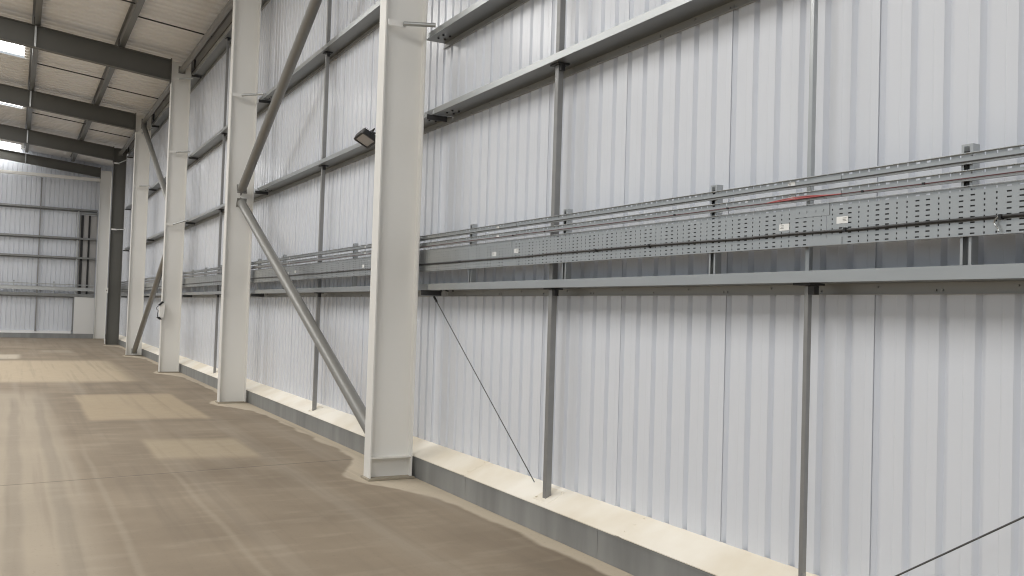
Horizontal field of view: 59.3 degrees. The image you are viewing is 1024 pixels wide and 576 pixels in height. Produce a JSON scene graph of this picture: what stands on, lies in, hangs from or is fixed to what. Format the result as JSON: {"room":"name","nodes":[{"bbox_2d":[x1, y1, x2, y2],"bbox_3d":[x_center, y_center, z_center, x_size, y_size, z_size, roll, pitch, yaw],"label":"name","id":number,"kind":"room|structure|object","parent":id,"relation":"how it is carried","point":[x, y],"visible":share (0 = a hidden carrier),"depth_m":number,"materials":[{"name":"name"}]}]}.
{"room":"empty warehouse","nodes":[
{"label":"empty warehouse","id":0,"kind":"room"},
{"bbox_2d":[0,145,112,333],"bbox_3d":[-25.368,-2.853,35.692,17.872,9.463,0.121,3,-2,-29],"label":"wall","id":1,"kind":"structure","parent":0,"point":[16,312],"depth_m":38.49,"materials":[{"name":"white metal"}]},
{"bbox_2d":[0,330,70,333],"bbox_3d":[-26.172,1.577,35.008,16.230,0.116,0.241,3,-2,-29],"label":"trim","id":2,"kind":"structure","parent":1,"relation":"attached to","point":[1,331],"depth_m":38.22,"materials":[{"name":"grey concrete"}]},
{"bbox_2d":[34,296,36,330],"bbox_3d":[-20.245,1.071,38.263,0.110,1.489,0.100,3,-2,-29],"label":"post","id":3,"kind":"object","parent":2,"relation":"on","point":[36,296],"visible":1,"depth_m":38.23,"materials":[{"name":"metal"}]},
{"bbox_2d":[71,297,73,330],"bbox_3d":[-19.008,1.129,38.946,0.110,1.489,0.100,3,-2,-29],"label":"post","id":4,"kind":"object","parent":2,"relation":"on","point":[73,297],"visible":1,"depth_m":38.91,"materials":[{"name":"metal"}]},
{"bbox_2d":[0,333,92,338],"bbox_3d":[-25.579,1.765,35.327,17.530,0.201,0.224,3,-2,-29],"label":"baseboard","id":5,"kind":"structure","parent":1,"relation":"attached to","point":[9,335],"depth_m":38.35,"materials":[{"name":"grey concrete"}]},
{"bbox_2d":[73,297,94,333],"bbox_3d":[-18.590,1.195,39.084,0.820,1.585,0.022,3,-2,-29],"label":"board","id":6,"kind":"object","parent":5,"relation":"on","point":[83,322],"visible":0.98,"depth_m":39.08,"materials":[{"name":"white"}]},
{"bbox_2d":[0,291,93,297],"bbox_3d":[-25.651,0.026,35.294,16.830,0.170,0.234,3,-2,-29],"label":"rail","id":7,"kind":"object","parent":1,"relation":"attached to","point":[3,293],"visible":1,"depth_m":38.37,"materials":[{"name":"metal"}]},
{"bbox_2d":[74,259,77,293],"bbox_3d":[-18.910,-0.447,39.018,0.130,1.629,0.100,3,-2,-29],"label":"post","id":8,"kind":"object","parent":7,"relation":"on","point":[76,259],"visible":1,"depth_m":39.00,"materials":[{"name":"metal"}]},
{"bbox_3d":[-20.911,-0.100,37.766,0.040,0.500,0.028,3,-2,-29],"label":"strut","id":9,"kind":"object","parent":7,"relation":"attached to","visible":0},
{"bbox_2d":[0,285,93,291],"bbox_3d":[-25.568,-0.265,35.157,16.820,0.150,0.038,3,-2,-29],"label":"tray","id":10,"kind":"object","parent":9,"relation":"attached to","point":[1,286],"visible":1,"depth_m":38.35,"materials":[{"name":"metal"}]},
{"bbox_2d":[1,282,93,285],"bbox_3d":[-25.562,-0.450,35.163,16.820,0.040,0.038,3,-2,-29],"label":"tray","id":11,"kind":"object","parent":9,"relation":"attached to","point":[1,282],"visible":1,"depth_m":38.36,"materials":[{"name":"metal"}]},
{"bbox_2d":[0,233,95,240],"bbox_3d":[-25.574,-2.436,35.365,16.830,0.120,0.234,3,-2,-29],"label":"rail","id":12,"kind":"object","parent":1,"relation":"attached to","point":[1,234],"visible":1,"depth_m":38.44,"materials":[{"name":"metal"}]},
{"bbox_2d":[77,211,79,237],"bbox_3d":[-18.839,-2.735,39.084,0.130,1.229,0.100,3,-2,-29],"label":"post","id":13,"kind":"object","parent":12,"relation":"on","point":[78,211],"visible":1,"depth_m":39.07,"materials":[{"name":"metal"}]},
{"bbox_2d":[0,253,95,259],"bbox_3d":[-25.601,-1.597,35.341,16.830,0.120,0.234,3,-2,-29],"label":"rail","id":14,"kind":"object","parent":1,"relation":"attached to","point":[1,254],"visible":1,"depth_m":38.40,"materials":[{"name":"metal"}]},
{"bbox_2d":[0,203,97,212],"bbox_3d":[-25.535,-3.685,35.401,16.830,0.120,0.234,3,-2,-29],"label":"rail","id":15,"kind":"object","parent":1,"relation":"attached to","point":[1,204],"visible":1,"depth_m":38.51,"materials":[{"name":"metal"}]},
{"bbox_2d":[77,212,97,294],"bbox_3d":[-18.560,-1.459,39.318,0.680,3.690,0.086,3,-2,-29],"label":"window","id":16,"kind":"structure","parent":1,"relation":"in","point":[88,221],"depth_m":39.31,"materials":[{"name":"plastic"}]},
{"bbox_2d":[0,0,228,166],"bbox_3d":[-11.878,-6.943,11.510,17.772,1.935,55.500,3,-2,-29],"label":"ceiling","id":17,"kind":"structure","parent":0,"point":[99,20],"depth_m":23.46,"materials":[{"name":"beige metal"}]},
{"bbox_2d":[0,141,20,146],"bbox_3d":[-23.246,-6.424,36.187,6.270,0.665,1.160,3,-2,-29],"label":"window","id":18,"kind":"structure","parent":17,"relation":"attached to","point":[1,142],"depth_m":37.72,"materials":[{"name":"white glass"}]},
{"bbox_2d":[0,40,24,55],"bbox_3d":[-14.864,-6.597,21.025,6.270,0.665,2.910,3,-2,-29],"label":"window","id":19,"kind":"structure","parent":17,"relation":"attached to","point":[4,46],"depth_m":23.18,"materials":[{"name":"white glass"}]},
{"bbox_2d":[0,337,633,575],"bbox_3d":[-19.010,1.380,7.701,34.300,0.200,55.900,3,-2,-29],"label":"floor","id":20,"kind":"structure","parent":0,"point":[111,464],"depth_m":7.78,"materials":[{"name":"concrete"}]},
{"bbox_2d":[93,170,111,338],"bbox_3d":[-17.799,-1.442,39.141,0.480,7.311,0.230,3,-2,-29],"label":"steel column","id":21,"kind":"structure","parent":20,"relation":"on","point":[105,181],"depth_m":39.13,"materials":[{"name":"grey metal"}]},
{"bbox_2d":[0,169,99,181],"bbox_3d":[-25.313,-5.042,35.142,16.858,0.170,0.170,3,-2,-29],"label":"beam","id":22,"kind":"structure","parent":21,"relation":"attached to","point":[1,171],"depth_m":38.20,"materials":[{"name":"beige metal"}]},
{"bbox_2d":[0,149,100,178],"bbox_3d":[-25.316,-6.232,35.040,17.057,2.266,0.180,3,-2,-29],"label":"rafter","id":23,"kind":"object","parent":21,"relation":"attached to","point":[9,155],"visible":1,"depth_m":38.17,"materials":[{"name":"grey metal"}]},
{"bbox_2d":[105,148,126,344],"bbox_3d":[-14.943,-1.561,33.979,0.480,7.431,0.230,3,-2,-29],"label":"steel column","id":24,"kind":"structure","parent":20,"relation":"on","point":[119,170],"depth_m":33.97,"materials":[{"name":"grey metal"}]},
{"bbox_2d":[0,124,113,161],"bbox_3d":[-22.462,-6.281,29.877,17.057,2.366,0.180,3,-2,-29],"label":"rafter","id":25,"kind":"object","parent":24,"relation":"on","point":[7,132],"visible":1,"depth_m":33.02,"materials":[{"name":"grey metal"}]},
{"bbox_2d":[24,124,28,152],"bbox_3d":[-18.957,-5.801,35.180,0.170,0.190,5.880,3,-2,-29],"label":"purlin","id":26,"kind":"structure","parent":25,"relation":"on","point":[26,146],"depth_m":36.69,"materials":[{"name":"metal"}]},
{"bbox_2d":[70,135,79,161],"bbox_3d":[-17.432,-5.544,36.020,0.170,0.190,5.880,3,-2,-29],"label":"purlin","id":27,"kind":"structure","parent":25,"relation":"on","point":[73,156],"depth_m":37.46,"materials":[{"name":"metal"}]},
{"bbox_2d":[104,176,111,343],"bbox_3d":[-15.140,-1.057,33.720,0.106,6.300,0.084,3,-2,-29],"label":"pipe","id":28,"kind":"object","parent":24,"relation":"attached to","point":[106,288],"visible":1,"depth_m":33.72,"materials":[{"name":"white plastic"}]},
{"bbox_2d":[119,133,134,155],"bbox_3d":[-13.122,-5.130,31.027,0.160,0.170,6.986,3,-2,-29],"label":"tube","id":29,"kind":"object","parent":24,"relation":"attached to","point":[132,137],"visible":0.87,"depth_m":31.95,"materials":[{"name":"grey metal"}]},
{"bbox_2d":[125,115,151,355],"bbox_3d":[-11.557,-1.631,27.854,0.480,7.431,0.230,3,-2,-29],"label":"steel column","id":30,"kind":"structure","parent":20,"relation":"on","point":[141,151],"depth_m":27.84,"materials":[{"name":"grey metal"}]},
{"bbox_2d":[0,83,135,132],"bbox_3d":[-19.075,-6.351,23.751,17.057,2.366,0.180,3,-2,-29],"label":"rafter","id":31,"kind":"object","parent":30,"relation":"on","point":[9,94],"visible":1,"depth_m":26.91,"materials":[{"name":"grey metal"}]},
{"bbox_2d":[26,84,32,129],"bbox_3d":[-15.837,-5.866,29.535,0.170,0.190,6.980,3,-2,-29],"label":"purlin","id":32,"kind":"structure","parent":31,"relation":"on","point":[28,110],"depth_m":30.67,"materials":[{"name":"metal"}]},
{"bbox_2d":[79,99,94,140],"bbox_3d":[-14.312,-5.609,30.375,0.170,0.190,6.980,3,-2,-29],"label":"purlin","id":33,"kind":"structure","parent":31,"relation":"on","point":[85,127],"depth_m":31.43,"materials":[{"name":"metal"}]},
{"bbox_2d":[33,112,85,123],"bbox_3d":[-15.151,-5.680,30.141,1.613,0.202,0.032,3,-2,-29],"label":"rod","id":34,"kind":"object","parent":33,"relation":"attached to","point":[33,112],"visible":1,"depth_m":30.12,"materials":[{"name":"metal"}]},
{"bbox_2d":[127,114,152,153],"bbox_3d":[-12.871,-5.279,31.168,0.157,0.310,6.988,3,-2,-29],"label":"beam","id":35,"kind":"structure","parent":30,"relation":"attached to","point":[130,147],"depth_m":33.19,"materials":[{"name":"metal"}]},
{"bbox_2d":[131,255,162,353],"bbox_3d":[-9.874,0.298,24.642,0.160,3.409,7.121,3,-2,-29],"label":"tube","id":36,"kind":"object","parent":30,"relation":"attached to","point":[159,272],"visible":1,"depth_m":24.96,"materials":[{"name":"grey metal"}]},
{"bbox_2d":[157,61,191,372],"bbox_3d":[-8.069,-1.703,21.544,0.480,7.431,0.230,3,-2,-29],"label":"steel column","id":37,"kind":"structure","parent":20,"relation":"on","point":[179,104],"depth_m":21.53,"materials":[{"name":"grey metal"}]},
{"bbox_2d":[0,16,171,83],"bbox_3d":[-15.587,-6.423,17.441,17.057,2.366,0.180,3,-2,-29],"label":"rafter","id":38,"kind":"object","parent":37,"relation":"attached to","point":[13,31],"visible":1,"depth_m":20.61,"materials":[{"name":"grey metal"}]},
{"bbox_2d":[28,17,37,90],"bbox_3d":[-12.399,-5.937,23.317,0.170,0.190,7.190,3,-2,-29],"label":"purlin","id":39,"kind":"structure","parent":38,"relation":"on","point":[33,52],"depth_m":24.02,"materials":[{"name":"metal"}]},
{"bbox_2d":[32,0,42,25],"bbox_3d":[-8.938,-6.008,17.056,0.170,0.190,7.080,3,-2,-29],"label":"purlin","id":40,"kind":"structure","parent":38,"relation":"on","point":[37,4],"depth_m":19.33,"materials":[{"name":"metal"}]},
{"bbox_2d":[93,39,118,104],"bbox_3d":[-10.874,-5.680,24.157,0.170,0.190,7.190,3,-2,-29],"label":"purlin","id":41,"kind":"structure","parent":38,"relation":"on","point":[108,72],"depth_m":24.79,"materials":[{"name":"metal"}]},
{"bbox_2d":[37,63,103,79],"bbox_3d":[-11.713,-5.751,23.923,1.613,0.202,0.032,3,-2,-29],"label":"rod","id":42,"kind":"object","parent":41,"relation":"attached to","point":[37,63],"visible":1,"depth_m":23.90,"materials":[{"name":"metal"}]},
{"bbox_2d":[107,86,163,100],"bbox_3d":[-10.623,-5.494,25.437,1.503,0.191,0.032,3,-2,-29],"label":"rod","id":43,"kind":"object","parent":41,"relation":"attached to","point":[107,86],"visible":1,"depth_m":25.40,"materials":[{"name":"metal"}]},
{"bbox_2d":[117,0,144,46],"bbox_3d":[-7.413,-5.751,17.896,0.170,0.190,7.080,3,-2,-29],"label":"purlin","id":44,"kind":"structure","parent":38,"relation":"on","point":[134,10],"depth_m":19.26,"materials":[{"name":"metal"}]},
{"bbox_2d":[138,16,211,36],"bbox_3d":[-7.162,-5.566,19.175,1.503,0.191,0.032,3,-2,-29],"label":"rod","id":45,"kind":"object","parent":44,"relation":"attached to","point":[138,16],"visible":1,"depth_m":19.12,"materials":[{"name":"metal"}]},
{"bbox_2d":[141,123,165,199],"bbox_3d":[-9.761,-3.334,24.746,0.160,3.598,7.123,3,-2,-29],"label":"tube","id":46,"kind":"object","parent":37,"relation":"attached to","point":[143,126],"visible":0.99,"depth_m":25.09,"materials":[{"name":"grey metal"}]},
{"bbox_2d":[141,84,169,123],"bbox_3d":[-9.685,-5.201,24.810,0.160,0.170,7.196,3,-2,-29],"label":"tube","id":47,"kind":"object","parent":37,"relation":"attached to","point":[166,91],"visible":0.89,"depth_m":25.32,"materials":[{"name":"grey metal"}]},
{"bbox_2d":[156,301,165,319],"bbox_3d":[-8.285,0.530,21.225,0.201,0.438,0.126,3,-2,-29],"label":"wall box","id":48,"kind":"object","parent":37,"relation":"attached to","point":[161,304],"visible":1,"depth_m":21.19,"materials":[{"name":"white plastic"}]},
{"bbox_2d":[151,61,194,122],"bbox_3d":[-9.434,-5.349,24.950,0.157,0.310,7.198,3,-2,-29],"label":"beam","id":49,"kind":"structure","parent":37,"relation":"attached to","point":[166,101],"depth_m":26.39,"materials":[{"name":"metal"}]},
{"bbox_2d":[166,219,187,225],"bbox_3d":[-7.967,-1.565,21.413,0.475,0.166,0.067,2,-2,-9],"label":"stay","id":50,"kind":"object","parent":37,"relation":"attached to","point":[171,224],"visible":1,"depth_m":21.40,"materials":[{"name":"white metal"}]},
{"bbox_2d":[169,150,189,152],"bbox_3d":[-7.918,-3.240,21.461,0.468,0.060,0.067,2,-2,-9],"label":"stay","id":51,"kind":"object","parent":37,"relation":"attached to","point":[170,151],"visible":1,"depth_m":21.44,"materials":[{"name":"white metal"}]},
{"bbox_2d":[215,0,260,403],"bbox_3d":[-4.633,-1.774,15.331,0.480,7.431,0.230,3,-2,-29],"label":"steel column","id":52,"kind":"structure","parent":20,"relation":"on","point":[246,17],"depth_m":15.31,"materials":[{"name":"grey metal"}]},
{"bbox_2d":[178,0,232,73],"bbox_3d":[-6.223,-5.273,18.548,0.160,0.170,7.086,3,-2,-29],"label":"tube","id":53,"kind":"object","parent":52,"relation":"attached to","point":[182,69],"visible":1,"depth_m":18.67,"materials":[{"name":"grey metal"}]},
{"bbox_2d":[191,8,232,71],"bbox_3d":[-5.972,-5.421,18.689,0.157,0.310,7.088,3,-2,-29],"label":"beam","id":54,"kind":"structure","parent":52,"relation":"attached to","point":[227,21],"depth_m":19.57,"materials":[{"name":"metal"}]},
{"bbox_2d":[233,92,263,96],"bbox_3d":[-4.446,-3.265,15.209,0.525,0.067,0.105,2,-2,4],"label":"stay","id":55,"kind":"object","parent":52,"relation":"attached to","point":[234,94],"visible":1,"depth_m":15.19,"materials":[{"name":"white metal"}]},
{"bbox_2d":[360,0,427,480],"bbox_3d":[-1.107,-1.847,8.951,0.480,7.431,0.230,3,-2,-29],"label":"steel column","id":56,"kind":"structure","parent":20,"relation":"on","point":[389,421],"depth_m":8.90,"materials":[{"name":"grey metal"}]},
{"bbox_2d":[237,0,321,195],"bbox_3d":[-2.818,-3.472,12.188,0.160,3.747,7.204,3,-2,-29],"label":"tube","id":57,"kind":"object","parent":56,"relation":"attached to","point":[313,7],"visible":1,"depth_m":13.09,"materials":[{"name":"grey metal"}]},
{"bbox_2d":[236,197,365,432],"bbox_3d":[-2.929,0.095,12.086,0.160,3.329,7.199,3,-2,-29],"label":"tube","id":58,"kind":"object","parent":56,"relation":"attached to","point":[354,401],"visible":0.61,"depth_m":11.29,"materials":[{"name":"grey metal"}]},
{"bbox_2d":[388,19,435,27],"bbox_3d":[-0.984,-2.591,8.848,0.466,0.062,0.064,2,-2,-10],"label":"stay","id":59,"kind":"object","parent":56,"relation":"attached to","point":[393,22],"visible":1,"depth_m":8.83,"materials":[{"name":"white metal"}]},
{"bbox_2d":[119,0,1023,575],"bbox_3d":[-6.161,-1.784,19.239,0.121,7.579,47.600,3,-2,-29],"label":"wall","id":60,"kind":"structure","parent":0,"point":[683,412],"depth_m":5.72,"materials":[{"name":"white metal"}]},
{"bbox_2d":[123,238,155,251],"bbox_3d":[-12.852,-1.466,30.922,0.268,0.112,7.028,3,-2,-29],"label":"wall rail","id":61,"kind":"object","parent":60,"relation":"attached to","point":[147,242],"visible":0.36,"depth_m":29.38,"materials":[{"name":"metal"}]},
{"bbox_2d":[125,187,157,209],"bbox_3d":[-12.803,-3.032,30.967,0.268,0.117,7.028,3,-2,-29],"label":"wall rail","id":62,"kind":"object","parent":60,"relation":"attached to","point":[150,193],"visible":0.3,"depth_m":29.33,"materials":[{"name":"metal"}]},
{"bbox_2d":[127,122,160,157],"bbox_3d":[-12.741,-5.032,31.024,0.268,0.162,7.028,3,-2,-29],"label":"wall rail","id":63,"kind":"object","parent":60,"relation":"attached to","point":[155,130],"visible":0.39,"depth_m":29.21,"materials":[{"name":"metal"}]},
{"bbox_2d":[144,292,194,297],"bbox_3d":[-9.469,0.201,24.655,0.268,0.116,7.238,3,-2,-29],"label":"wall rail","id":64,"kind":"object","parent":60,"relation":"attached to","point":[158,295],"visible":0.3,"depth_m":25.48,"materials":[{"name":"metal"}]},
{"bbox_2d":[147,221,197,240],"bbox_3d":[-9.415,-1.537,24.704,0.268,0.112,7.238,3,-2,-29],"label":"wall rail","id":65,"kind":"object","parent":60,"relation":"attached to","point":[159,236],"visible":0.51,"depth_m":26.11,"materials":[{"name":"metal"}]},
{"bbox_2d":[149,155,199,190],"bbox_3d":[-9.366,-3.103,24.749,0.268,0.117,7.238,3,-2,-29],"label":"wall rail","id":66,"kind":"object","parent":60,"relation":"attached to","point":[190,162],"visible":0.46,"depth_m":23.22,"materials":[{"name":"metal"}]},
{"bbox_2d":[152,71,203,127],"bbox_3d":[-9.304,-5.103,24.807,0.268,0.162,7.238,3,-2,-29],"label":"wall rail","id":67,"kind":"object","parent":60,"relation":"attached to","point":[163,116],"visible":0.58,"depth_m":26.03,"materials":[{"name":"metal"}]},
{"bbox_2d":[183,290,267,297],"bbox_3d":[-6.007,0.129,18.393,0.268,0.116,7.128,3,-2,-29],"label":"wall rail","id":68,"kind":"object","parent":60,"relation":"attached to","point":[210,293],"visible":0.51,"depth_m":19.51,"materials":[{"name":"metal"}]},
{"bbox_2d":[217,209,223,290],"bbox_3d":[-5.987,-0.747,18.433,0.105,1.726,0.120,3,-2,-29],"label":"wall post","id":69,"kind":"object","parent":68,"relation":"on","point":[221,210],"visible":0.63,"depth_m":18.42,"materials":[{"name":"metal"}]},
{"bbox_2d":[186,188,271,224],"bbox_3d":[-5.953,-1.608,18.443,0.268,0.112,7.128,3,-2,-29],"label":"wall rail","id":70,"kind":"object","parent":60,"relation":"attached to","point":[213,213],"visible":0.62,"depth_m":19.35,"materials":[{"name":"metal"}]},
{"bbox_2d":[220,133,226,204],"bbox_3d":[-5.935,-2.399,18.480,0.105,1.548,0.120,3,-2,-29],"label":"wall post","id":71,"kind":"object","parent":70,"relation":"on","point":[223,134],"visible":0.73,"depth_m":18.46,"materials":[{"name":"metal"}]},
{"bbox_2d":[188,96,270,159],"bbox_3d":[-5.904,-3.174,18.488,0.268,0.117,7.128,3,-2,-29],"label":"wall rail","id":72,"kind":"object","parent":60,"relation":"attached to","point":[216,140],"visible":0.52,"depth_m":19.42,"materials":[{"name":"metal"}]},
{"bbox_2d":[223,37,231,127],"bbox_3d":[-5.880,-4.170,18.531,0.105,1.963,0.120,3,-2,-29],"label":"wall post","id":73,"kind":"object","parent":72,"relation":"on","point":[227,38],"visible":1,"depth_m":18.51,"materials":[{"name":"metal"}]},
{"bbox_2d":[192,0,270,77],"bbox_3d":[-5.842,-5.175,18.545,0.268,0.162,7.128,3,-2,-29],"label":"wall rail","id":74,"kind":"object","parent":60,"relation":"attached to","point":[218,50],"visible":0.52,"depth_m":19.80,"materials":[{"name":"metal"}]},
{"bbox_2d":[259,0,379,103],"bbox_3d":[-2.428,-3.246,12.200,0.268,0.117,7.298,3,-2,-29],"label":"wall rail","id":75,"kind":"object","parent":60,"relation":"attached to","point":[369,21],"visible":0.66,"depth_m":12.14,"materials":[{"name":"metal"}]},
{"bbox_2d":[326,0,331,42],"bbox_3d":[-2.509,-4.217,12.431,0.105,1.917,0.120,3,-2,-29],"label":"wall post","id":76,"kind":"object","parent":75,"relation":"on","point":[329,2],"visible":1,"depth_m":12.39,"materials":[{"name":"metal"}]},
{"bbox_2d":[251,284,446,296],"bbox_3d":[-2.531,0.058,12.105,0.268,0.116,7.298,3,-2,-29],"label":"wall rail","id":77,"kind":"object","parent":60,"relation":"attached to","point":[355,291],"visible":0.67,"depth_m":11.80,"materials":[{"name":"metal"}]},
{"bbox_2d":[257,259,261,289],"bbox_3d":[-4.239,-0.229,15.097,0.048,0.520,0.053,3,-2,-29],"label":"support strut","id":78,"kind":"object","parent":77,"relation":"attached to","point":[259,260],"visible":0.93,"depth_m":15.08,"materials":[{"name":"metal"}]},
{"bbox_2d":[317,165,327,287],"bbox_3d":[-2.615,-0.816,12.333,0.105,1.726,0.120,3,-2,-29],"label":"wall post","id":79,"kind":"object","parent":77,"relation":"on","point":[323,167],"visible":0.64,"depth_m":12.32,"materials":[{"name":"metal"}]},
{"bbox_2d":[352,243,357,285],"bbox_3d":[-1.893,-0.278,10.852,0.048,0.520,0.053,3,-2,-29],"label":"support strut","id":80,"kind":"object","parent":77,"relation":"on","point":[354,278],"visible":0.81,"depth_m":10.83,"materials":[{"name":"metal"}]},
{"bbox_2d":[255,109,452,194],"bbox_3d":[-2.477,-1.680,12.155,0.268,0.112,7.298,3,-2,-29],"label":"wall rail","id":81,"kind":"object","parent":60,"relation":"attached to","point":[356,152],"visible":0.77,"depth_m":12.11,"materials":[{"name":"metal"}]},
{"bbox_2d":[321,51,332,158],"bbox_3d":[-2.563,-2.469,12.381,0.105,1.548,0.120,3,-2,-29],"label":"wall post","id":82,"kind":"object","parent":81,"relation":"on","point":[327,54],"visible":0.89,"depth_m":12.36,"materials":[{"name":"metal"}]},
{"bbox_2d":[354,128,375,148],"bbox_3d":[-1.599,-1.678,10.086,0.282,0.188,0.340,3,-2,-29],"label":"floodlight","id":83,"kind":"object","parent":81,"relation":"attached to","point":[366,138],"visible":0.85,"depth_m":10.02,"materials":[{"name":"black plastic"}]},
{"bbox_2d":[105,334,714,575],"bbox_3d":[-6.335,1.893,18.873,0.236,0.201,47.200,3,-2,-29],"label":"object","id":84,"kind":"structure","parent":60,"relation":"attached to","point":[634,559],"depth_m":7.12,"materials":[{"name":"grey concrete"}]},
{"bbox_2d":[119,335,818,575],"bbox_3d":[-6.322,1.733,18.865,0.241,0.116,47.230,3,-2,-29],"label":"wall ledge","id":85,"kind":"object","parent":60,"relation":"attached to","point":[714,557],"depth_m":6.45,"materials":[{"name":"beige concrete"}]},
{"bbox_2d":[211,294,218,374],"bbox_3d":[-6.024,0.949,18.393,0.160,1.632,0.220,3,-2,-29],"label":"wall post","id":86,"kind":"object","parent":85,"relation":"on","point":[217,295],"visible":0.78,"depth_m":18.36,"materials":[{"name":"metal"}]},
{"bbox_2d":[308,292,323,412],"bbox_3d":[-2.652,0.879,12.293,0.160,1.632,0.220,3,-2,-29],"label":"wall post","id":87,"kind":"object","parent":85,"relation":"on","point":[315,407],"visible":0.91,"depth_m":12.26,"materials":[{"name":"metal"}]},
{"bbox_2d":[533,288,565,503],"bbox_3d":[0.309,0.818,6.938,0.160,1.632,0.220,3,-2,-29],"label":"wall post","id":88,"kind":"object","parent":85,"relation":"on","point":[549,494],"visible":1,"depth_m":6.91,"materials":[{"name":"metal"}]},
{"bbox_2d":[793,283,824,575],"bbox_3d":[1.545,0.792,4.702,0.160,1.632,0.220,3,-2,-29],"label":"wall post","id":89,"kind":"object","parent":85,"relation":"on","point":[810,289],"visible":1,"depth_m":4.68,"materials":[{"name":"metal"}]},
{"bbox_2d":[427,0,528,48],"bbox_3d":[1.032,-2.555,5.925,0.220,0.112,7.520,3,-2,-29],"label":"wall rail","id":90,"kind":"object","parent":60,"relation":"attached to","point":[481,13],"visible":0.92,"depth_m":8.48,"materials":[{"name":"metal"}]},
{"bbox_2d":[427,0,758,122],"bbox_3d":[1.040,-1.752,5.793,0.268,0.112,7.298,3,-2,-29],"label":"wall rail","id":91,"kind":"object","parent":60,"relation":"attached to","point":[673,17],"visible":1,"depth_m":6.59,"materials":[{"name":"metal"}]},
{"bbox_2d":[556,0,565,52],"bbox_3d":[0.386,-2.150,7.014,0.105,0.788,0.120,3,-2,-29],"label":"wall post","id":92,"kind":"object","parent":91,"relation":"on","point":[561,4],"visible":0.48,"depth_m":6.99,"materials":[{"name":"metal"}]},
{"bbox_2d":[421,263,1023,295],"bbox_3d":[0.986,-0.015,5.743,0.268,0.116,7.298,3,-2,-29],"label":"wall rail","id":93,"kind":"object","parent":60,"relation":"attached to","point":[986,278],"visible":1,"depth_m":4.88,"materials":[{"name":"metal"}]},
{"bbox_2d":[468,224,477,281],"bbox_3d":[-0.349,-0.309,8.061,0.048,0.520,0.053,3,-2,-29],"label":"support strut","id":94,"kind":"object","parent":93,"relation":"attached to","point":[472,272],"visible":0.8,"depth_m":8.04,"materials":[{"name":"metal"}]},
{"bbox_2d":[433,296,534,481],"bbox_3d":[-0.302,0.809,8.054,0.022,1.481,2.080,3,-2,-29],"label":"wire","id":95,"kind":"object","parent":93,"relation":"attached to","point":[434,297],"visible":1,"depth_m":7.93,"materials":[{"name":"metal"}]},
{"bbox_2d":[549,62,569,279],"bbox_3d":[0.346,-0.877,6.978,0.105,1.726,0.120,3,-2,-29],"label":"wall post","id":96,"kind":"object","parent":93,"relation":"on","point":[559,66],"visible":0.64,"depth_m":6.96,"materials":[{"name":"metal"}]},
{"bbox_2d":[562,209,572,278],"bbox_3d":[0.410,-0.325,6.687,0.048,0.520,0.053,3,-2,-29],"label":"support strut","id":97,"kind":"object","parent":93,"relation":"attached to","point":[566,267],"visible":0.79,"depth_m":6.67,"materials":[{"name":"metal"}]},
{"bbox_2d":[709,185,722,273],"bbox_3d":[1.194,-0.341,5.269,0.048,0.520,0.053,3,-2,-29],"label":"support strut","id":98,"kind":"object","parent":93,"relation":"on","point":[714,258],"visible":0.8,"depth_m":5.25,"materials":[{"name":"metal"}]},
{"bbox_2d":[805,0,817,270],"bbox_3d":[1.583,-0.903,4.742,0.105,1.726,0.120,3,-2,-29],"label":"wall post","id":99,"kind":"object","parent":93,"relation":"on","point":[814,3],"visible":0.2,"depth_m":4.73,"materials":[{"name":"metal"}]},
{"bbox_2d":[960,143,979,264],"bbox_3d":[1.968,-0.357,3.869,0.048,0.520,0.053,3,-2,-29],"label":"support strut","id":100,"kind":"object","parent":93,"relation":"on","point":[968,245],"visible":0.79,"depth_m":3.86,"materials":[{"name":"metal"}]},
{"bbox_2d":[121,179,1023,290],"bbox_3d":[-7.157,-0.139,20.291,0.021,0.217,42.636,3,-2,-29],"label":"cable tray","id":101,"kind":"object","parent":100,"relation":"attached to","point":[1003,199],"visible":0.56,"depth_m":4.95,"materials":[{"name":"metal"}]},
{"bbox_2d":[121,162,1023,284],"bbox_3d":[-7.154,-0.291,20.294,0.018,0.047,42.636,3,-2,-29],"label":"cable tray","id":102,"kind":"object","parent":101,"relation":"on","point":[1016,166],"visible":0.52,"depth_m":4.99,"materials":[{"name":"metal"}]},
{"bbox_2d":[121,144,1023,282],"bbox_3d":[-7.152,-0.364,20.296,0.018,0.049,42.636,3,-2,-29],"label":"cable tray","id":103,"kind":"object","parent":102,"relation":"on","point":[1002,151],"visible":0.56,"depth_m":4.98,"materials":[{"name":"metal"}]},
{"bbox_2d":[124,153,1023,282],"bbox_3d":[-6.691,-0.360,19.445,0.008,0.009,42.500,3,-2,-29],"label":"cable","id":104,"kind":"object","parent":103,"relation":"in","point":[1018,153],"visible":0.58,"depth_m":4.90,"materials":[{"name":"metal"}]},
{"bbox_2d":[123,170,1023,284],"bbox_3d":[-6.768,-0.292,19.573,0.014,0.019,42.800,3,-2,-29],"label":"cable","id":105,"kind":"object","parent":102,"relation":"attached to","point":[922,183],"visible":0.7,"depth_m":4.73,"materials":[{"name":"black plastic"}]},
{"bbox_2d":[121,213,1023,289],"bbox_3d":[-6.768,-0.111,19.571,0.021,0.022,42.800,3,-2,-29],"label":"power cable","id":106,"kind":"object","parent":101,"relation":"on","point":[1000,216],"visible":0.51,"depth_m":4.90,"materials":[{"name":"black plastic"}]},
{"bbox_2d":[895,516,1023,575],"bbox_3d":[2.222,0.777,3.488,0.022,1.522,2.274,3,-2,-29],"label":"wire","id":107,"kind":"object","parent":60,"relation":"attached to","point":[1022,517],"visible":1,"depth_m":3.92,"materials":[{"name":"metal"}]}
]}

